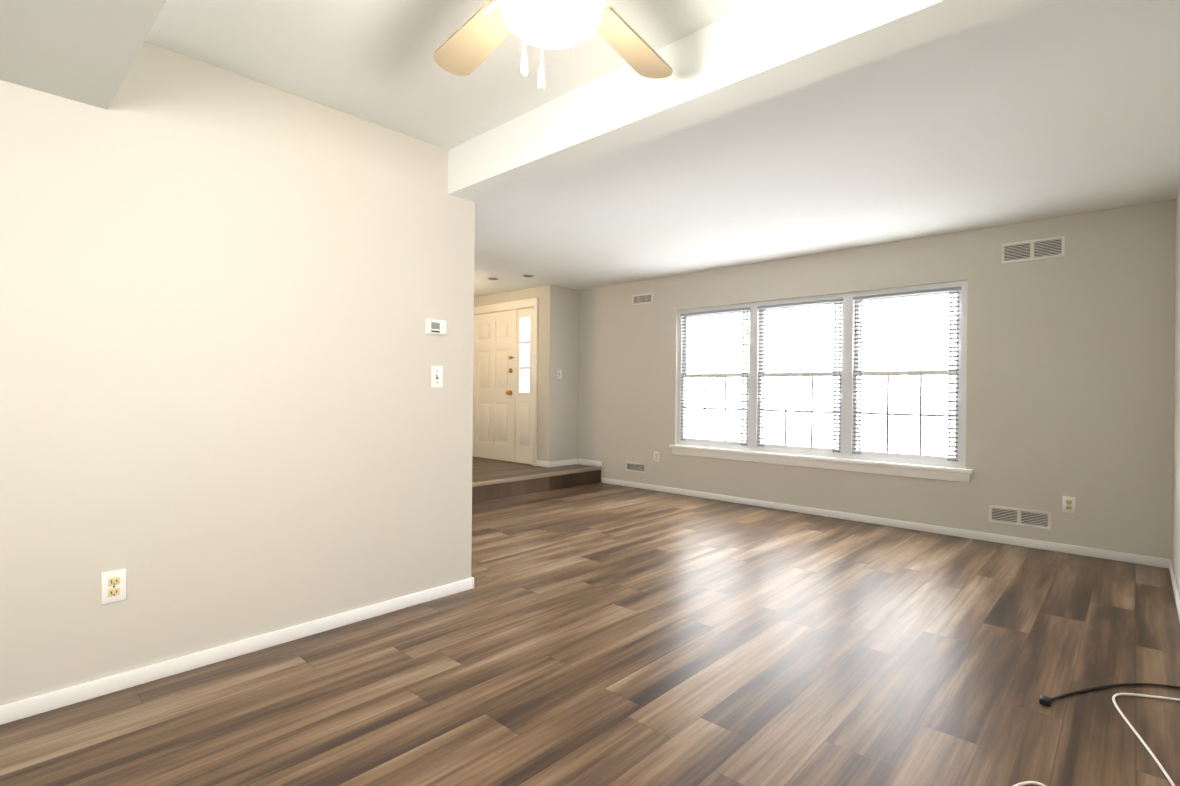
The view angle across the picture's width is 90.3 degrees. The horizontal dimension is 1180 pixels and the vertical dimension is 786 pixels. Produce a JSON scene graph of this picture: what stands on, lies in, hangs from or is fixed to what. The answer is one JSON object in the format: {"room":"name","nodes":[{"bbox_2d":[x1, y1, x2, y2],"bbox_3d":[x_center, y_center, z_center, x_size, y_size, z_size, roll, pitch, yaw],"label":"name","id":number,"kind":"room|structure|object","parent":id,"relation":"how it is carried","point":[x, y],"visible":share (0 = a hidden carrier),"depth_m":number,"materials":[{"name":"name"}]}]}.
{"room":"empty living room","nodes":[
{"label":"empty living room","id":0,"kind":"room"},
{"bbox_2d":[0,0,166,109],"bbox_3d":[-1.335,-1.177,0.437,2.950,0.300,1.920,1,0,43],"label":"ceiling","id":1,"kind":"structure","parent":0,"point":[84,51],"depth_m":1.73,"materials":[{"name":"white paint"}]},
{"bbox_2d":[0,41,459,705],"bbox_3d":[-1.961,-0.117,2.034,0.120,2.440,3.420,1,0,43],"label":"wall","id":2,"kind":"structure","parent":0,"point":[228,413],"depth_m":2.39,"materials":[{"name":"beige paint"}]},
{"bbox_2d":[101,569,125,603],"bbox_3d":[-1.759,0.715,2.168,0.008,0.116,0.072,1,0,43],"label":"outlet","id":3,"kind":"object","parent":2,"relation":"attached to","point":[113,586],"visible":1,"depth_m":2.16,"materials":[{"name":"white plastic"}]},
{"bbox_2d":[0,578,471,724],"bbox_3d":[-1.880,1.073,2.039,0.012,0.062,3.550,1,0,43],"label":"baseboard","id":4,"kind":"structure","parent":2,"relation":"attached to","point":[28,707],"depth_m":2.38,"materials":[{"name":"white wood"}]},
{"bbox_2d":[425,319,445,335],"bbox_3d":[-0.823,-0.353,3.149,0.025,0.084,0.124,1,0,43],"label":"thermostat","id":5,"kind":"object","parent":2,"relation":"attached to","point":[434,327],"visible":1,"depth_m":3.13,"materials":[{"name":"white plastic"}]},
{"bbox_2d":[431,366,442,387],"bbox_3d":[-0.822,-0.088,3.160,0.016,0.116,0.072,1,0,43],"label":"light switch","id":6,"kind":"object","parent":2,"relation":"attached to","point":[437,376],"visible":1,"depth_m":3.16,"materials":[{"name":"white plastic"}]},
{"bbox_2d":[456,198,474,581],"bbox_3d":[-2.288,-0.127,4.767,4.320,2.440,0.120,1,0,43],"label":"wall","id":7,"kind":"structure","parent":0,"point":[467,207],"depth_m":3.31,"materials":[{"name":"beige paint"}]},
{"bbox_2d":[474,286,543,460],"bbox_3d":[-1.165,-0.122,7.913,1.685,2.440,0.120,1,0,43],"label":"wall","id":8,"kind":"structure","parent":0,"point":[523,294],"depth_m":7.36,"materials":[{"name":"beige paint"}]},
{"bbox_2d":[472,298,537,465],"bbox_3d":[-1.217,-0.148,7.816,1.440,2.110,0.092,1,0,43],"label":"door unit","id":9,"kind":"structure","parent":8,"relation":"in","point":[505,359],"depth_m":7.75,"materials":[{"name":"white paint"}]},
{"bbox_2d":[536,460,548,467],"bbox_3d":[-0.587,0.879,7.279,0.223,0.072,0.012,1,0,43],"label":"baseboard","id":10,"kind":"structure","parent":8,"relation":"attached to","point":[542,463],"depth_m":7.27,"materials":[{"name":"white wood"}]},
{"bbox_2d":[542,285,578,461],"bbox_3d":[-0.371,-0.113,7.442,0.120,2.440,0.510,1,0,43],"label":"wall","id":11,"kind":"structure","parent":0,"point":[560,352],"depth_m":7.35,"materials":[{"name":"beige paint"}]},
{"bbox_2d":[557,370,561,378],"bbox_3d":[-0.377,-0.233,7.333,0.016,0.116,0.072,1,0,43],"label":"light switch","id":12,"kind":"object","parent":11,"relation":"attached to","point":[559,374],"visible":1,"depth_m":7.33,"materials":[{"name":"white plastic"}]},
{"bbox_2d":[549,459,577,466],"bbox_3d":[-0.332,0.882,7.399,0.012,0.072,0.509,1,0,43],"label":"baseboard","id":13,"kind":"structure","parent":11,"relation":"attached to","point":[562,462],"depth_m":7.39,"materials":[{"name":"white wood"}]},
{"bbox_2d":[0,482,1179,785],"bbox_3d":[-1.211,1.157,3.778,7.510,0.100,7.250,1,0,43],"label":"floor","id":14,"kind":"structure","parent":0,"point":[600,634],"depth_m":2.33,"materials":[{"name":"wood"}]},
{"bbox_2d":[472,457,601,502],"bbox_3d":[-1.847,0.995,6.792,2.232,0.196,3.460,1,0,43],"label":"platform","id":15,"kind":"object","parent":14,"relation":"on","point":[493,479],"visible":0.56,"depth_m":6.68,"materials":[{"name":"wood"}]},
{"bbox_2d":[1013,781,1045,785],"bbox_3d":[1.223,1.133,1.541,0.368,0.008,0.349,1,0,43],"label":"cord","id":16,"kind":"object","parent":14,"relation":"on","point":[1029,782],"visible":1,"depth_m":1.70,"materials":[{"name":"white plastic"}]},
{"bbox_2d":[1051,683,1179,700],"bbox_3d":[1.998,1.139,2.216,0.395,0.009,0.501,1,0,43],"label":"cord","id":17,"kind":"object","parent":14,"relation":"on","point":[1106,686],"visible":0.96,"depth_m":2.28,"materials":[{"name":"black plastic"}]},
{"bbox_2d":[1039,695,1051,706],"bbox_3d":[1.672,1.130,2.155,0.033,0.021,0.045,1,0,43],"label":"plug","id":18,"kind":"object","parent":17,"relation":"attached to","point":[1045,700],"visible":1,"depth_m":2.14,"materials":[{"name":"black plastic"}]},
{"bbox_2d":[1112,693,1179,785],"bbox_3d":[1.770,1.138,1.838,0.217,0.008,1.124,1,0,43],"label":"cord","id":19,"kind":"object","parent":14,"relation":"on","point":[1142,740],"visible":0.98,"depth_m":2.03,"materials":[{"name":"white plastic"}]},
{"bbox_2d":[145,0,1179,296],"bbox_3d":[-1.184,-1.383,3.772,7.510,0.100,7.250,1,0,43],"label":"ceiling","id":20,"kind":"structure","parent":0,"point":[1047,108],"depth_m":2.87,"materials":[{"name":"white paint"}]},
{"bbox_2d":[487,277,498,279],"bbox_3d":[-1.136,-1.335,6.859,0.150,0.008,0.150,1,0,43],"label":"recessed light","id":21,"kind":"object","parent":20,"relation":"in","point":[491,278],"visible":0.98,"depth_m":6.82,"materials":[{"name":"grey metal"}]},
{"bbox_2d":[521,274,534,276],"bbox_3d":[-0.704,-1.330,6.662,0.150,0.008,0.150,1,0,43],"label":"recessed light","id":22,"kind":"object","parent":20,"relation":"in","point":[526,275],"visible":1,"depth_m":6.62,"materials":[{"name":"grey metal"}]},
{"bbox_2d":[433,0,672,90],"bbox_3d":[-0.100,-1.019,1.502,1.152,0.594,1.156,1,0,43],"label":"fan","id":23,"kind":"object","parent":20,"relation":"hanging from","point":[477,39],"visible":1,"depth_m":1.66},
{"bbox_2d":[448,0,1044,201],"bbox_3d":[0.366,-1.193,2.269,2.950,0.240,0.180,1,0,43],"label":"header beam","id":24,"kind":"structure","parent":20,"relation":"attached to","point":[761,50],"depth_m":2.12,"materials":[{"name":"white paint"}]},
{"bbox_2d":[577,199,1175,559],"bbox_3d":[1.890,-0.085,5.773,5.705,2.440,0.120,1,0,43],"label":"wall","id":25,"kind":"structure","parent":0,"point":[1070,376],"depth_m":4.49,"materials":[{"name":"beige paint"}]},
{"bbox_2d":[578,459,601,466],"bbox_3d":[-0.007,0.885,7.436,0.413,0.072,0.012,1,0,43],"label":"baseboard","id":26,"kind":"structure","parent":25,"relation":"attached to","point":[589,462],"depth_m":7.42,"materials":[{"name":"white wood"}]},
{"bbox_2d":[626,462,645,472],"bbox_3d":[0.540,0.878,6.930,0.300,0.110,0.008,1,0,43],"label":"air vent","id":27,"kind":"object","parent":25,"relation":"in","point":[636,467],"visible":1,"depth_m":6.93,"materials":[{"name":"white metal"}]},
{"bbox_2d":[632,293,652,304],"bbox_3d":[0.612,-1.101,6.878,0.300,0.120,0.008,1,0,43],"label":"air vent","id":28,"kind":"object","parent":25,"relation":"in","point":[645,298],"visible":1,"depth_m":6.88,"materials":[{"name":"beige metal"}]},
{"bbox_2d":[654,451,658,461],"bbox_3d":[0.762,0.731,6.726,0.072,0.116,0.008,1,0,43],"label":"electrical outlet","id":29,"kind":"object","parent":25,"relation":"attached to","point":[656,456],"visible":1,"depth_m":6.72,"materials":[{"name":"white plastic"}]},
{"bbox_2d":[669,444,972,482],"bbox_3d":[1.964,0.643,5.609,2.880,0.105,0.079,1,0,43],"label":"window sill","id":30,"kind":"structure","parent":25,"relation":"attached to","point":[920,471],"depth_m":5.34,"materials":[{"name":"white wood"}]},
{"bbox_2d":[677,280,967,467],"bbox_3d":[2.014,-0.159,5.652,2.780,1.510,0.101,1,0,43],"label":"window","id":31,"kind":"structure","parent":25,"relation":"in","point":[877,375],"depth_m":5.43,"materials":[{"name":"white glass"}]},
{"bbox_2d":[601,478,1170,568],"bbox_3d":[1.988,1.105,5.581,5.036,0.062,0.012,1,0,43],"label":"baseboard","id":32,"kind":"structure","parent":25,"relation":"attached to","point":[1102,553],"depth_m":4.84,"materials":[{"name":"white wood"}]},
{"bbox_2d":[989,505,1050,529],"bbox_3d":[3.236,0.937,4.426,0.380,0.130,0.008,1,0,43],"label":"air vent","id":33,"kind":"object","parent":25,"relation":"in","point":[1022,517],"visible":1,"depth_m":4.42,"materials":[{"name":"white metal"}]},
{"bbox_2d":[1001,236,1064,263],"bbox_3d":[3.301,-1.067,4.381,0.380,0.150,0.008,1,0,43],"label":"air vent","id":34,"kind":"object","parent":25,"relation":"in","point":[1044,248],"visible":1,"depth_m":4.37,"materials":[{"name":"white metal"}]},
{"bbox_2d":[1062,496,1074,512],"bbox_3d":[3.450,0.805,4.229,0.072,0.116,0.008,1,0,43],"label":"electrical outlet","id":35,"kind":"object","parent":25,"relation":"attached to","point":[1068,504],"visible":1,"depth_m":4.23,"materials":[{"name":"white plastic"}]},
{"bbox_2d":[1172,184,1179,594],"bbox_3d":[1.510,-0.079,1.260,0.120,2.440,7.010,1,0,43],"label":"wall","id":36,"kind":"structure","parent":0,"point":[1176,505],"depth_m":3.58,"materials":[{"name":"beige paint"}]},
{"bbox_2d":[1169,560,1179,620],"bbox_3d":[1.444,1.110,1.303,0.012,0.062,6.996,1,0,43],"label":"baseboard","id":37,"kind":"structure","parent":36,"relation":"attached to","point":[1175,586],"depth_m":3.33,"materials":[{"name":"white wood"}]}
]}

